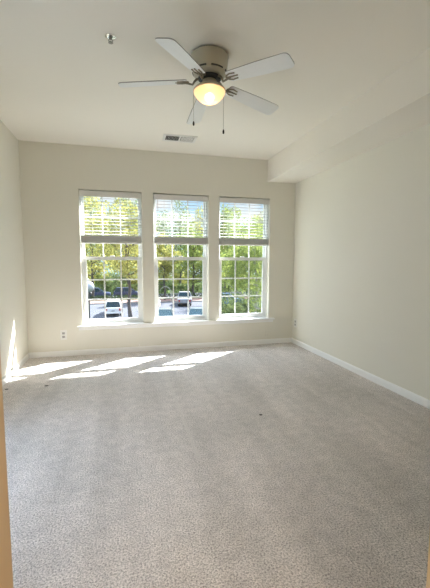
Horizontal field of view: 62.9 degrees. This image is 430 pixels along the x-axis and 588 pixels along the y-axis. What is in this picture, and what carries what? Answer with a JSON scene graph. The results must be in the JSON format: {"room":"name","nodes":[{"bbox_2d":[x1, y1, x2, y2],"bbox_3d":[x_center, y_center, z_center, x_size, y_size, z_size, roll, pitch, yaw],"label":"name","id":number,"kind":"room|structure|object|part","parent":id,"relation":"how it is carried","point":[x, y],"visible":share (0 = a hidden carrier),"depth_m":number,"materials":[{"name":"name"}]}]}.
{"room":"empty bedroom","nodes":[
{"label":"empty bedroom","id":0,"kind":"room"},
{"bbox_2d":[0,120,27,377],"bbox_3d":[-1.943,-0.327,2.319,0.150,2.740,4.400,-1,6,-15],"label":"wall","id":1,"kind":"structure","parent":0,"point":[13,314],"depth_m":3.95,"materials":[{"name":"paint"}]},
{"bbox_2d":[2,353,29,386],"bbox_3d":[-2.149,0.898,3.541,0.013,0.072,2.137,-1,6,-15],"label":"baseboard","id":2,"kind":"structure","parent":1,"relation":"attached to","point":[23,361],"depth_m":3.97,"materials":[{"name":"white paint"}]},
{"bbox_2d":[18,140,294,352],"bbox_3d":[-0.633,-0.502,5.032,4.055,2.890,0.200,-1,6,-15],"label":"wall","id":3,"kind":"structure","parent":0,"point":[52,175],"depth_m":4.75,"materials":[{"name":"paint"}]},
{"bbox_2d":[60,330,66,339],"bbox_3d":[-2.007,0.544,4.662,0.081,0.131,0.009,-1,6,-15],"label":"wall outlet","id":4,"kind":"object","parent":3,"relation":"attached to","point":[63,333],"visible":1,"depth_m":4.66,"materials":[{"name":"white plastic"}]},
{"bbox_2d":[79,190,142,324],"bbox_3d":[-1.414,-0.487,4.850,0.799,1.789,0.090,-1,6,-15],"label":"window","id":5,"kind":"structure","parent":3,"relation":"in","point":[86,320],"depth_m":4.85,"materials":[{"name":"white plastic"}]},
{"bbox_2d":[79,191,141,247],"bbox_3d":[-1.390,-0.987,4.716,0.783,0.733,0.075,-1,6,-15],"label":"window blind","id":6,"kind":"object","parent":5,"relation":"attached to","point":[90,238],"visible":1,"depth_m":4.70,"materials":[{"name":"white plastic"}]},
{"bbox_3d":[-1.393,-0.692,4.753,0.783,0.021,0.052,-1,6,-15],"label":"rail","id":7,"kind":"part","parent":6,"relation":"part of","materials":[{"name":"white plastic"}]},
{"bbox_3d":[-1.419,-0.909,4.832,0.755,0.884,0.028,-1,6,-15],"label":"sash","id":8,"kind":"part","parent":5,"relation":"part of","materials":[{"name":"white plastic"}]},
{"bbox_3d":[-1.412,-0.064,4.878,0.755,0.902,0.032,-1,6,-15],"label":"sash","id":9,"kind":"part","parent":5,"relation":"part of","materials":[{"name":"white plastic"}]},
{"bbox_2d":[29,338,291,357],"bbox_3d":[-0.609,0.761,5.046,3.755,0.072,0.013,-1,6,-15],"label":"baseboard","id":10,"kind":"structure","parent":3,"relation":"attached to","point":[278,340],"depth_m":4.98,"materials":[{"name":"white paint"}]},
{"bbox_2d":[77,317,274,329],"bbox_3d":[-0.472,0.424,5.078,2.833,0.062,0.130,-1,6,-15],"label":"window sill","id":11,"kind":"structure","parent":3,"relation":"attached to","point":[259,319],"depth_m":5.00,"materials":[{"name":"white paint"}]},
{"bbox_2d":[153,194,206,321],"bbox_3d":[-0.499,-0.507,5.087,0.780,1.789,0.090,-1,6,-15],"label":"window","id":12,"kind":"structure","parent":3,"relation":"in","point":[203,316],"depth_m":5.10,"materials":[{"name":"white plastic"}]},
{"bbox_3d":[-0.504,-0.929,5.069,0.736,0.884,0.028,-1,6,-15],"label":"sash","id":13,"kind":"part","parent":12,"relation":"part of","materials":[{"name":"glass"}]},
{"bbox_2d":[153,194,207,247],"bbox_3d":[-0.475,-1.007,4.953,0.764,0.733,0.075,-1,6,-15],"label":"window blind","id":14,"kind":"object","parent":12,"relation":"attached to","point":[190,240],"visible":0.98,"depth_m":4.94,"materials":[{"name":"white plastic"}]},
{"bbox_3d":[-0.478,-0.712,4.990,0.764,0.021,0.052,-1,6,-15],"label":"rail","id":15,"kind":"part","parent":14,"relation":"part of","materials":[{"name":"white plastic"}]},
{"bbox_3d":[-0.497,-0.084,5.115,0.736,0.902,0.032,-1,6,-15],"label":"sash","id":16,"kind":"part","parent":12,"relation":"part of","materials":[{"name":"white plastic"}]},
{"bbox_2d":[219,197,267,318],"bbox_3d":[0.409,-0.527,5.323,0.784,1.789,0.090,-1,6,-15],"label":"window","id":17,"kind":"structure","parent":3,"relation":"in","point":[263,259],"depth_m":5.35,"materials":[{"name":"white plastic"}]},
{"bbox_3d":[0.404,-0.949,5.304,0.740,0.884,0.028,-1,6,-15],"label":"sash","id":18,"kind":"part","parent":17,"relation":"part of","materials":[{"name":"glass"}]},
{"bbox_3d":[0.411,-0.104,5.351,0.740,0.902,0.032,-1,6,-15],"label":"sash","id":19,"kind":"part","parent":17,"relation":"part of","materials":[{"name":"white plastic"}]},
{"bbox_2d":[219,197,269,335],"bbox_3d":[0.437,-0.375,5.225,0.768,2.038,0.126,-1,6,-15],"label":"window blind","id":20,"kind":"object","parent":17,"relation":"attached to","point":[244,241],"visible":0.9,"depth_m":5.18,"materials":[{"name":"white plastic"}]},
{"bbox_3d":[0.429,-0.732,5.226,0.768,0.021,0.052,-1,6,-15],"label":"rail","id":21,"kind":"part","parent":20,"relation":"part of","materials":[{"name":"white plastic"}]},
{"bbox_2d":[0,0,429,159],"bbox_3d":[0.215,-1.697,1.664,4.055,0.120,6.900,-1,6,-15],"label":"ceiling","id":22,"kind":"structure","parent":0,"point":[60,73],"depth_m":2.65,"materials":[{"name":"paint"}]},
{"bbox_2d":[105,33,115,43],"bbox_3d":[-0.690,-1.680,2.325,0.072,0.042,0.072,-1,6,-15],"label":"sprinkler","id":23,"kind":"object","parent":22,"relation":"attached to","point":[109,36],"visible":1,"depth_m":2.31,"materials":[{"name":"silver metal"}]},
{"bbox_2d":[162,134,197,142],"bbox_3d":[-0.428,-1.872,4.251,0.400,0.016,0.230,-1,5,-13],"label":"ceiling vent","id":24,"kind":"object","parent":22,"relation":"in","point":[166,137],"visible":1,"depth_m":4.24,"materials":[{"name":"white metal"}]},
{"bbox_2d":[118,37,293,133],"bbox_3d":[-0.063,-1.458,2.602,1.260,0.532,1.182,-1,6,-15],"label":"ceiling fan","id":25,"kind":"object","parent":22,"relation":"hanging from","point":[208,64],"visible":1,"depth_m":2.45,"materials":[{"name":"wood"}]},
{"bbox_3d":[-0.444,-1.507,2.522,0.482,0.070,0.130,0,5,-5],"label":"blade","id":26,"kind":"part","parent":25,"relation":"part of","materials":[{"name":"grey wood"}]},
{"bbox_3d":[-0.201,-1.464,2.179,0.130,0.070,0.482,2,6,22],"label":"blade","id":27,"kind":"part","parent":25,"relation":"part of","materials":[{"name":"grey wood"}]},
{"bbox_3d":[-0.150,-1.363,2.532,0.012,0.232,0.002,-1,6,-15],"label":"pull chain","id":28,"kind":"part","parent":25,"relation":"part of","materials":[{"name":"silver metal"}]},
{"bbox_3d":[-0.137,-1.536,2.939,0.130,0.070,0.482,-1,6,-15],"label":"blade","id":29,"kind":"part","parent":25,"relation":"part of","materials":[{"name":"grey wood"}]},
{"bbox_3d":[-0.040,-1.424,2.555,0.228,0.088,0.228,-1,6,-15],"label":"lamp shade","id":30,"kind":"part","parent":25,"relation":"part of","materials":[{"name":"white glass"}]},
{"bbox_3d":[0.059,-1.355,2.607,0.011,0.262,0.002,-2,6,-25],"label":"pull chain","id":31,"kind":"part","parent":25,"relation":"part of","materials":[{"name":"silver metal"}]},
{"bbox_3d":[0.297,-1.519,2.771,0.482,0.070,0.130,-4,7,-35],"label":"blade","id":32,"kind":"part","parent":25,"relation":"part of","materials":[{"name":"grey wood"}]},
{"bbox_3d":[0.279,-1.475,2.300,0.482,0.070,0.130,4,7,36],"label":"blade","id":33,"kind":"part","parent":25,"relation":"part of","materials":[{"name":"grey wood"}]},
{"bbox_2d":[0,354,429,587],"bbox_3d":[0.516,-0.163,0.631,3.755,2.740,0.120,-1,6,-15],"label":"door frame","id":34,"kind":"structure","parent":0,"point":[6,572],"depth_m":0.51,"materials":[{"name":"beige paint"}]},
{"bbox_2d":[2,342,429,587],"bbox_3d":[0.233,1.175,1.835,4.055,0.150,6.700,-1,6,-15],"label":"floor","id":35,"kind":"structure","parent":0,"point":[160,468],"depth_m":2.11,"materials":[{"name":"carpet"}]},
{"bbox_2d":[267,48,429,183],"bbox_3d":[1.547,-1.614,3.110,0.453,0.309,4.400,-1,6,-15],"label":"soffit","id":36,"kind":"structure","parent":0,"point":[398,105],"depth_m":3.23,"materials":[{"name":"paint"}]},
{"bbox_2d":[292,123,429,399],"bbox_3d":[1.836,-0.410,3.299,0.150,2.740,4.400,-1,6,-15],"label":"wall","id":37,"kind":"structure","parent":0,"point":[361,270],"depth_m":3.72,"materials":[{"name":"paint"}]},
{"bbox_2d":[291,338,429,408],"bbox_3d":[1.756,0.921,3.397,0.013,0.072,4.387,-1,6,-15],"label":"baseboard","id":38,"kind":"structure","parent":37,"relation":"attached to","point":[401,391],"depth_m":3.75,"materials":[{"name":"white paint"}]},
{"label":"outside","id":39,"kind":"structure","parent":0,"visible":0},
{"bbox_2d":[90,292,251,298],"bbox_3d":[-7.229,0.195,62.948,100.000,0.020,7.000,-1,6,-15],"label":"gravel drive","id":40,"kind":"structure","parent":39,"point":[222,292],"depth_m":63.89,"materials":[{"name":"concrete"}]},
{"bbox_2d":[90,287,110,296],"bbox_3d":[-19.542,-0.195,57.720,4.680,1.675,2.000,-1,6,-15],"label":"car","id":41,"kind":"object","parent":40,"relation":"on","point":[98,291],"visible":0.29,"depth_m":57.08,"materials":[{"name":"blue paint"}]},
{"bbox_2d":[113,287,137,297],"bbox_3d":[-14.556,-0.286,58.807,4.680,1.675,2.000,-1,6,-15],"label":"car","id":42,"kind":"object","parent":40,"relation":"on","point":[117,291],"visible":0.67,"depth_m":57.85,"materials":[{"name":"blue paint"}]},
{"bbox_2d":[220,204,238,292],"bbox_3d":[2.106,-7.926,63.423,6.328,16.114,6.289,-1,6,-15],"label":"tree","id":43,"kind":"object","parent":40,"relation":"on","point":[226,211],"visible":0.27,"depth_m":62.75,"materials":[{"name":"green plant"}]},
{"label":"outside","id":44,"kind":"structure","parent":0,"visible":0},
{"bbox_2d":[90,276,254,300],"bbox_3d":[-5.603,-0.869,76.506,210.000,0.380,139.500,-1,6,-15],"label":"ground","id":45,"kind":"structure","parent":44,"point":[118,281],"depth_m":78.17,"materials":[{"name":"green plant"}]},
{"bbox_2d":[87,281,93,318],"bbox_3d":[-4.629,2.127,13.057,0.420,5.440,0.420,-1,6,-15],"label":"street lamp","id":46,"kind":"object","parent":45,"relation":"on","point":[90,284],"visible":0.37,"depth_m":12.79,"materials":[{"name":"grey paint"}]},
{"bbox_3d":[-4.630,2.426,13.085,0.320,4.840,0.320,-1,6,-15],"label":"post","id":47,"kind":"part","parent":46,"relation":"part of","materials":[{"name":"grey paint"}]},
{"bbox_3d":[-4.623,-0.276,12.832,0.420,0.392,0.420,-1,6,-15],"label":"lamp globe","id":48,"kind":"part","parent":46,"relation":"part of","materials":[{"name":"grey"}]},
{"bbox_2d":[84,201,96,270],"bbox_3d":[-37.066,-15.149,101.345,11.216,23.300,11.476,-1,6,-15],"label":"tree","id":49,"kind":"object","parent":45,"relation":"on","point":[86,210],"visible":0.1,"depth_m":99.86,"materials":[{"name":"green plant"}]},
{"bbox_2d":[85,203,118,278],"bbox_3d":[-29.370,-12.699,87.990,10.322,20.953,11.632,-1,6,-15],"label":"tree","id":50,"kind":"object","parent":45,"relation":"on","point":[88,245],"visible":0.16,"depth_m":87.08,"materials":[{"name":"green plant"}]},
{"bbox_2d":[94,272,112,287],"bbox_3d":[-25.129,-3.188,79.324,4.808,3.771,4.007,-1,6,-15],"label":"shrub","id":51,"kind":"object","parent":45,"relation":"on","point":[98,282],"visible":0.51,"depth_m":78.36,"materials":[{"name":"green plant"}]},
{"bbox_2d":[84,196,123,300],"bbox_3d":[-18.631,-7.189,53.930,11.203,16.373,10.143,-1,6,-15],"label":"tree","id":52,"kind":"object","parent":45,"relation":"on","point":[91,263],"visible":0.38,"depth_m":53.23,"materials":[{"name":"green plant"}]},
{"bbox_2d":[105,268,131,288],"bbox_3d":[-20.523,-3.483,74.678,5.521,5.109,4.193,1,5,13],"label":"shrub","id":53,"kind":"object","parent":45,"relation":"on","point":[113,274],"visible":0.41,"depth_m":74.19,"materials":[{"name":"green plant"}]},
{"bbox_2d":[92,198,162,284],"bbox_3d":[-16.273,-9.634,65.828,13.180,19.040,12.426,-1,6,-15],"label":"tree","id":54,"kind":"object","parent":45,"relation":"on","point":[136,201],"visible":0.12,"depth_m":65.20,"materials":[{"name":"yellow green leaves"},{"name":"bark"}]},
{"bbox_2d":[131,274,137,286],"bbox_3d":[-18.730,-3.233,80.910,4.350,3.648,4.449,-1,6,-15],"label":"shrub","id":55,"kind":"object","parent":45,"relation":"on","point":[132,281],"visible":0.31,"depth_m":80.12,"materials":[{"name":"green plant"}]},
{"bbox_2d":[156,211,173,272],"bbox_3d":[-15.946,-14.671,107.184,10.842,21.364,11.320,-1,6,-15],"label":"tree","id":56,"kind":"object","parent":45,"relation":"on","point":[165,214],"visible":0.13,"depth_m":105.24,"materials":[{"name":"green plant"}]},
{"bbox_2d":[158,274,172,286],"bbox_3d":[-12.391,-3.388,82.565,5.676,3.629,4.314,-1,6,-15],"label":"shrub","id":57,"kind":"object","parent":45,"relation":"on","point":[160,281],"visible":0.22,"depth_m":82.03,"materials":[{"name":"green plant"}]},
{"bbox_2d":[90,299,259,304],"bbox_3d":[-4.483,1.114,52.440,100.000,0.160,0.200,-1,6,-15],"label":"kerb","id":58,"kind":"object","parent":45,"relation":"on","point":[243,299],"depth_m":51.51,"materials":[{"name":"concrete"}]},
{"bbox_2d":[90,292,261,300],"bbox_3d":[-7.475,0.413,56.041,53.814,1.045,1.035,-1,6,-15],"label":"hedge","id":59,"kind":"object","parent":45,"relation":"on","point":[169,295],"visible":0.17,"depth_m":54.76,"materials":[{"name":"green plant"}]},
{"bbox_2d":[94,282,260,294],"bbox_3d":[-6.173,-1.050,65.900,69.874,2.275,1.468,-1,6,-15],"label":"hedge","id":60,"kind":"object","parent":45,"relation":"on","point":[196,287],"visible":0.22,"depth_m":65.50,"materials":[{"name":"green plant"}]},
{"bbox_2d":[163,200,194,288],"bbox_3d":[-6.593,-9.498,68.218,8.299,18.361,7.336,-1,6,-15],"label":"tree","id":61,"kind":"object","parent":45,"relation":"on","point":[176,247],"visible":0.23,"depth_m":67.50,"materials":[{"name":"green plant"}]},
{"bbox_2d":[171,271,186,287],"bbox_3d":[-7.803,-3.916,77.745,4.018,5.585,3.951,1,5,9],"label":"shrub","id":62,"kind":"object","parent":45,"relation":"on","point":[175,274],"visible":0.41,"depth_m":77.28,"materials":[{"name":"green plant"}]},
{"bbox_2d":[174,227,202,296],"bbox_3d":[-3.682,-5.245,58.684,7.351,11.697,7.470,-1,6,-15],"label":"tree","id":63,"kind":"object","parent":45,"relation":"on","point":[192,253],"visible":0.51,"depth_m":58.46,"materials":[{"name":"green plant"}]},
{"bbox_2d":[175,212,202,271],"bbox_3d":[-7.323,-12.476,93.627,10.648,19.561,11.460,-1,6,-15],"label":"tree","id":64,"kind":"object","parent":45,"relation":"on","point":[191,224],"visible":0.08,"depth_m":92.33,"materials":[{"name":"green plant"}]},
{"bbox_2d":[193,205,202,276],"bbox_3d":[-4.417,-15.805,109.388,11.745,23.235,10.911,-1,6,-15],"label":"tree","id":65,"kind":"object","parent":45,"relation":"on","point":[196,222],"visible":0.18,"depth_m":108.23,"materials":[{"name":"green plant"}]},
{"bbox_2d":[220,211,243,261],"bbox_3d":[3.399,-12.901,95.960,10.612,20.025,10.948,-1,6,-15],"label":"tree","id":66,"kind":"object","parent":45,"relation":"on","point":[230,211],"visible":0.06,"depth_m":94.08,"materials":[{"name":"green plant"}]},
{"bbox_2d":[227,206,243,260],"bbox_3d":[6.516,-16.239,112.739,11.225,23.545,10.371,-1,6,-15],"label":"tree","id":67,"kind":"object","parent":45,"relation":"on","point":[235,206],"visible":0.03,"depth_m":110.60,"materials":[{"name":"green plant"}]},
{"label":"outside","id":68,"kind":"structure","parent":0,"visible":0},
{"bbox_2d":[90,302,257,318],"bbox_3d":[0.140,2.849,34.766,100.000,0.020,36.500,-1,6,-15],"label":"parking lot","id":69,"kind":"structure","parent":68,"point":[96,310],"depth_m":44.09,"materials":[{"name":"grey asphalt"}]},
{"bbox_2d":[104,300,122,315],"bbox_3d":[-11.611,1.452,40.312,2.000,1.675,4.680,-1,6,-15],"label":"car","id":70,"kind":"object","parent":69,"relation":"on","point":[112,306],"visible":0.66,"depth_m":38.26,"materials":[{"name":"white metal"}]},
{"bbox_2d":[88,198,161,317],"bbox_3d":[-9.131,-3.728,36.962,6.902,12.690,7.028,1,5,9],"label":"tree","id":71,"kind":"object","parent":69,"relation":"on","point":[128,248],"visible":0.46,"depth_m":36.11,"materials":[{"name":"green plant"}]},
{"bbox_2d":[159,308,174,315],"bbox_3d":[-4.986,2.095,34.736,2.000,1.463,4.680,-1,5,-8],"label":"car","id":72,"kind":"object","parent":69,"relation":"on","point":[162,311],"visible":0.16,"depth_m":33.42,"materials":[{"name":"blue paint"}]},
{"bbox_2d":[177,291,191,305],"bbox_3d":[-4.258,0.556,49.337,2.000,1.809,5.530,0,5,-5],"label":"pickup truck","id":73,"kind":"object","parent":69,"relation":"on","point":[181,293],"visible":0.94,"depth_m":47.00,"materials":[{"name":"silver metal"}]},
{"bbox_2d":[187,307,201,314],"bbox_3d":[-1.841,2.045,35.346,2.000,1.463,4.680,0,5,-3],"label":"car","id":74,"kind":"object","parent":69,"relation":"on","point":[192,310],"visible":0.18,"depth_m":33.99,"materials":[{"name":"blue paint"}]},
{"bbox_2d":[201,293,260,313],"bbox_3d":[1.862,1.574,31.424,6.431,3.296,3.008,-2,6,-25],"label":"shrub","id":75,"kind":"object","parent":69,"relation":"on","point":[229,308],"visible":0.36,"depth_m":31.24,"materials":[{"name":"green plant"}]},
{"bbox_2d":[222,293,242,304],"bbox_3d":[1.526,0.699,48.684,4.680,1.675,2.000,0,5,0],"label":"car","id":76,"kind":"object","parent":69,"relation":"on","point":[224,294],"visible":0.16,"depth_m":47.86,"materials":[{"name":"blue paint"}]},
{"bbox_2d":[220,227,262,312],"bbox_3d":[3.323,-0.748,26.787,6.884,8.699,7.309,-1,6,-15],"label":"tree","id":77,"kind":"object","parent":69,"relation":"on","point":[241,265],"visible":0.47,"depth_m":26.14,"materials":[{"name":"green plant"}]},
{"bbox_2d":[229,214,262,299],"bbox_3d":[6.868,-5.181,51.898,10.225,12.864,10.320,-1,6,-15],"label":"tree","id":78,"kind":"object","parent":69,"relation":"on","point":[254,216],"visible":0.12,"depth_m":50.75,"materials":[{"name":"green plant"}]},
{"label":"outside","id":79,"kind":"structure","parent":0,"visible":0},
{"bbox_2d":[90,297,247,302],"bbox_3d":[-4.974,0.957,54.320,100.000,0.120,3.700,-1,6,-15],"label":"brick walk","id":80,"kind":"structure","parent":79,"point":[193,299],"depth_m":53.30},
{"bbox_2d":[156,231,182,299],"bbox_3d":[-7.650,-4.286,53.726,5.959,10.638,4.766,-1,6,-15],"label":"tree","id":81,"kind":"object","parent":80,"relation":"on","point":[167,265],"visible":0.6,"depth_m":53.40,"materials":[{"name":"green plant"}]}
]}

